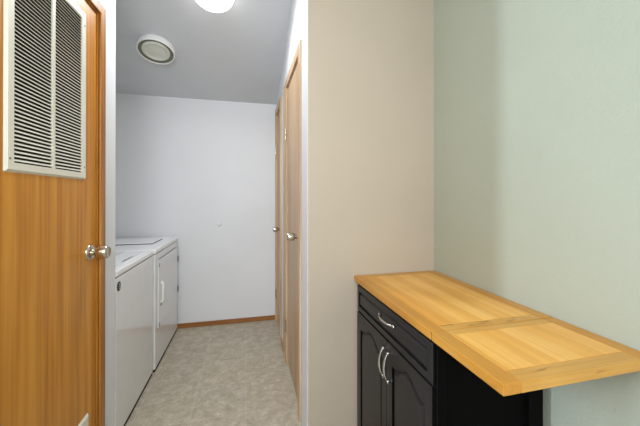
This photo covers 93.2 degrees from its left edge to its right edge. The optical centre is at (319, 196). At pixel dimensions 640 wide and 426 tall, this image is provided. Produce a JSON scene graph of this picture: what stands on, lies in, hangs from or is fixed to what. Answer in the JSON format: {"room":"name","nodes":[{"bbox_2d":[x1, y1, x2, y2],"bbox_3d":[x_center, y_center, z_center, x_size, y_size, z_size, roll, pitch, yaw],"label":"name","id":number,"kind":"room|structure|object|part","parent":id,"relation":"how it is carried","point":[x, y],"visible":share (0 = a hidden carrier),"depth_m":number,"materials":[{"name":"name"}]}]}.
{"room":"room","nodes":[
{"label":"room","id":0,"kind":"room"},
{"bbox_2d":[98,0,115,425],"bbox_3d":[-0.943,-0.227,1.002,0.100,2.920,0.990,0,0,-14],"label":"wall","id":1,"kind":"structure","parent":0,"point":[109,6],"depth_m":1.44,"materials":[{"name":"white paint"}]},
{"bbox_2d":[0,0,110,425],"bbox_3d":[-0.866,0.214,0.944,0.106,2.013,0.768,0,0,-14],"label":"door","id":2,"kind":"structure","parent":1,"relation":"in","point":[49,252],"depth_m":0.99,"materials":[{"name":"brown wood"}]},
{"bbox_2d":[3,0,85,179],"bbox_3d":[-0.898,-0.403,1.019,0.007,0.674,0.422,0,0,-14],"label":"vent grille","id":3,"kind":"object","parent":2,"relation":"attached to","point":[44,41],"depth_m":0.98,"materials":[{"name":"beige metal"}]},
{"bbox_2d":[78,413,88,425],"bbox_3d":[-0.901,1.037,1.028,0.007,0.292,0.448,0,0,-14],"label":"vent grille","id":4,"kind":"object","parent":2,"relation":"attached to","point":[84,420],"depth_m":1.21,"materials":[{"name":"beige metal"}]},
{"bbox_3d":[-0.921,0.235,1.270,0.060,0.057,0.057,0,0,-14],"label":"knob","id":5,"kind":"part","parent":2,"relation":"part of","materials":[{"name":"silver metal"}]},
{"bbox_2d":[85,0,105,425],"bbox_3d":[-0.920,0.194,0.929,0.110,2.078,0.881,0,0,-14],"label":"door frame","id":6,"kind":"structure","parent":1,"relation":"attached to","point":[97,5],"depth_m":1.33,"materials":[{"name":"brown wood"}]},
{"bbox_2d":[115,93,275,323],"bbox_3d":[-1.903,0.157,2.749,4.595,2.162,0.100,0,0,-14],"label":"wall","id":7,"kind":"structure","parent":0,"point":[184,167],"depth_m":2.89,"materials":[{"name":"white paint"}]},
{"bbox_2d":[177,315,274,328],"bbox_3d":[-1.241,1.216,2.849,1.651,0.043,0.012,0,0,-14],"label":"baseboard","id":8,"kind":"structure","parent":7,"relation":"attached to","point":[270,317],"depth_m":2.92,"materials":[{"name":"brown wood"}]},
{"bbox_2d":[116,0,292,104],"bbox_3d":[-1.177,-1.458,-0.245,4.595,1.114,6.270,0,0,-14],"label":"ceiling","id":9,"kind":"structure","parent":0,"point":[236,54],"depth_m":2.32,"materials":[{"name":"paint"}]},
{"bbox_2d":[136,34,174,64],"bbox_3d":[-1.222,-1.090,2.257,0.256,0.121,0.254,0,0,-14],"label":"ceiling vent","id":10,"kind":"object","parent":9,"relation":"in","point":[156,49],"visible":1,"depth_m":2.23,"materials":[{"name":"white plastic"}]},
{"bbox_2d":[141,41,169,60],"bbox_3d":[-1.221,-1.080,2.254,0.189,0.075,0.184,0,0,-14],"label":"diffuser","id":11,"kind":"object","parent":10,"relation":"attached to","point":[150,50],"depth_m":2.24,"materials":[{"name":"white plastic"}]},
{"bbox_2d":[196,0,233,12],"bbox_3d":[-0.660,-1.249,1.870,0.262,0.136,0.253,0,0,-14],"label":"ceiling light","id":12,"kind":"object","parent":9,"relation":"attached to","point":[217,6],"visible":1,"depth_m":1.89,"materials":[{"name":"white plastic"}]},
{"bbox_2d":[125,320,301,425],"bbox_3d":[-1.177,1.269,-0.253,4.595,0.080,6.270,0,0,-14],"label":"floor","id":13,"kind":"structure","parent":0,"point":[235,374],"depth_m":2.00,"materials":[{"name":"tile"}]},
{"bbox_2d":[115,250,152,425],"bbox_3d":[-1.419,0.729,1.718,0.693,1.012,0.619,0,0,-14],"label":"washing machine","id":14,"kind":"object","parent":13,"relation":"on","point":[133,269],"visible":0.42,"depth_m":1.73,"materials":[{"name":"white metal"}]},
{"bbox_3d":[-1.325,0.372,1.744,0.445,0.005,0.525,0,0,-14],"label":"lid","id":15,"kind":"part","parent":14,"relation":"part of","materials":[{"name":"white metal"}]},
{"bbox_2d":[115,237,178,371],"bbox_3d":[-1.556,0.731,2.384,0.723,1.012,0.712,0,0,-14],"label":"dryer","id":16,"kind":"object","parent":13,"relation":"on","point":[165,249],"visible":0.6,"depth_m":2.34,"materials":[{"name":"white metal"}]},
{"bbox_3d":[-1.514,0.370,2.451,0.351,0.007,0.260,0,0,-14],"label":"filter panel","id":17,"kind":"part","parent":16,"relation":"part of","materials":[{"name":"white metal"}]},
{"bbox_3d":[-1.161,0.702,2.223,0.029,0.164,0.024,0,0,-14],"label":"door handle","id":18,"kind":"part","parent":16,"relation":"part of","materials":[{"name":"white plastic"}]},
{"bbox_3d":[-1.231,0.705,2.460,0.009,0.484,0.609,0,0,-14],"label":"door","id":19,"kind":"part","parent":16,"relation":"part of","materials":[{"name":"white metal"}]},
{"bbox_2d":[354,270,639,425],"bbox_3d":[0.497,0.818,1.146,0.482,0.830,0.924,0,0,-14],"label":"kitchen cart","id":20,"kind":"object","parent":13,"relation":"on","point":[434,348],"visible":1,"depth_m":0.97,"materials":[{"name":"black paint"},{"name":"wood"},{"name":"metal"}]},
{"bbox_3d":[0.233,0.882,1.363,0.016,0.614,0.324,0,0,-14],"label":"cabinet door","id":21,"kind":"part","parent":20,"relation":"part of","materials":[{"name":"black paint"}]},
{"bbox_3d":[0.246,0.665,1.214,0.026,0.125,0.011,0,0,-14],"label":"handle","id":22,"kind":"part","parent":20,"relation":"part of","materials":[{"name":"grey metal"}]},
{"bbox_3d":[0.256,0.665,1.172,0.026,0.125,0.011,0,0,-14],"label":"handle","id":23,"kind":"part","parent":20,"relation":"part of","materials":[{"name":"grey metal"}]},
{"bbox_3d":[0.253,0.488,1.185,0.026,0.011,0.139,0,0,-14],"label":"handle","id":24,"kind":"part","parent":20,"relation":"part of","materials":[{"name":"grey metal"}]},
{"bbox_3d":[0.404,0.418,1.577,0.366,0.026,0.045,0,0,-14],"label":"rail","id":25,"kind":"part","parent":20,"relation":"part of","materials":[{"name":"brown wood"}]},
{"bbox_3d":[0.269,0.506,1.215,0.016,0.126,0.631,0,0,-14],"label":"drawer","id":26,"kind":"part","parent":20,"relation":"part of","materials":[{"name":"black paint"}]},
{"bbox_3d":[0.275,0.417,1.229,0.046,0.026,0.661,0,0,-14],"label":"rail","id":27,"kind":"part","parent":20,"relation":"part of","materials":[{"name":"brown wood"}]},
{"bbox_3d":[0.308,0.881,1.054,0.016,0.614,0.304,0,0,-14],"label":"cabinet door","id":28,"kind":"part","parent":20,"relation":"part of","materials":[{"name":"black paint"}]},
{"bbox_3d":[0.279,0.812,1.221,0.006,0.762,0.646,0,0,-14],"label":"frame","id":29,"kind":"part","parent":20,"relation":"part of","materials":[{"name":"black paint"}]},
{"bbox_3d":[0.384,0.416,0.777,0.046,0.026,0.259,0,0,-14],"label":"rail","id":30,"kind":"part","parent":20,"relation":"part of","materials":[{"name":"brown wood"}]},
{"bbox_3d":[0.550,0.416,0.972,0.366,0.026,0.032,0,0,-14],"label":"rail","id":31,"kind":"part","parent":20,"relation":"part of","materials":[{"name":"brown wood"}]},
{"bbox_3d":[0.678,0.417,1.326,0.046,0.026,0.661,0,0,-14],"label":"rail","id":32,"kind":"part","parent":20,"relation":"part of","materials":[{"name":"brown wood"}]},
{"bbox_3d":[0.558,0.416,0.937,0.366,0.026,0.030,0,0,-14],"label":"rail","id":33,"kind":"part","parent":20,"relation":"part of","materials":[{"name":"brown wood"}]},
{"bbox_3d":[0.611,0.416,0.721,0.366,0.026,0.042,0,0,-14],"label":"rail","id":34,"kind":"part","parent":20,"relation":"part of","materials":[{"name":"brown wood"}]},
{"bbox_3d":[0.787,0.416,0.875,0.046,0.026,0.259,0,0,-14],"label":"rail","id":35,"kind":"part","parent":20,"relation":"part of","materials":[{"name":"brown wood"}]},
{"bbox_2d":[276,0,303,425],"bbox_3d":[-0.214,-0.086,2.332,0.100,2.644,1.508,0,0,-14],"label":"wall","id":36,"kind":"structure","parent":0,"point":[295,33],"depth_m":1.66,"materials":[{"name":"white paint"}]},
{"bbox_2d":[273,111,279,324],"bbox_3d":[-0.398,0.218,2.816,0.107,2.016,0.369,0,0,-14],"label":"door","id":37,"kind":"structure","parent":36,"relation":"in","point":[275,229],"depth_m":2.89,"materials":[{"name":"brown wood"}]},
{"bbox_3d":[-0.362,0.218,2.820,0.035,2.016,0.350,0,0,-14],"label":"panel","id":38,"kind":"part","parent":37,"relation":"part of","materials":[{"name":"brown wood"}]},
{"bbox_2d":[275,96,281,340],"bbox_3d":[-0.389,0.190,2.811,0.014,2.095,0.483,0,0,-14],"label":"door frame","id":39,"kind":"structure","parent":36,"relation":"attached to","point":[279,105],"depth_m":2.63,"materials":[{"name":"brown wood"}]},
{"bbox_2d":[285,64,297,400],"bbox_3d":[-0.194,0.215,1.975,0.107,2.016,0.539,0,0,-14],"label":"door","id":40,"kind":"structure","parent":36,"relation":"in","point":[292,235],"depth_m":1.96,"materials":[{"name":"brown wood"}]},
{"bbox_3d":[-0.159,0.233,1.735,0.062,0.046,0.046,0,0,-14],"label":"knob","id":41,"kind":"part","parent":40,"relation":"part of","materials":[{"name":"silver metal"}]},
{"bbox_2d":[283,40,300,421],"bbox_3d":[-0.147,0.190,2.030,0.111,2.092,0.753,0,0,-14],"label":"door frame","id":42,"kind":"structure","parent":36,"relation":"attached to","point":[297,56],"depth_m":2.23,"materials":[{"name":"brown wood"}]},
{"bbox_2d":[304,0,433,425],"bbox_3d":[0.269,-0.103,1.622,0.705,2.676,0.100,0,0,-14],"label":"wall","id":43,"kind":"structure","parent":0,"point":[369,64],"depth_m":1.55,"materials":[{"name":"beige paint"}]},
{"bbox_2d":[434,0,639,425],"bbox_3d":[1.008,-0.341,0.281,0.100,3.144,6.070,0,0,-14],"label":"wall","id":44,"kind":"structure","parent":0,"point":[537,102],"depth_m":1.02,"materials":[{"name":"green paint"}]}
]}

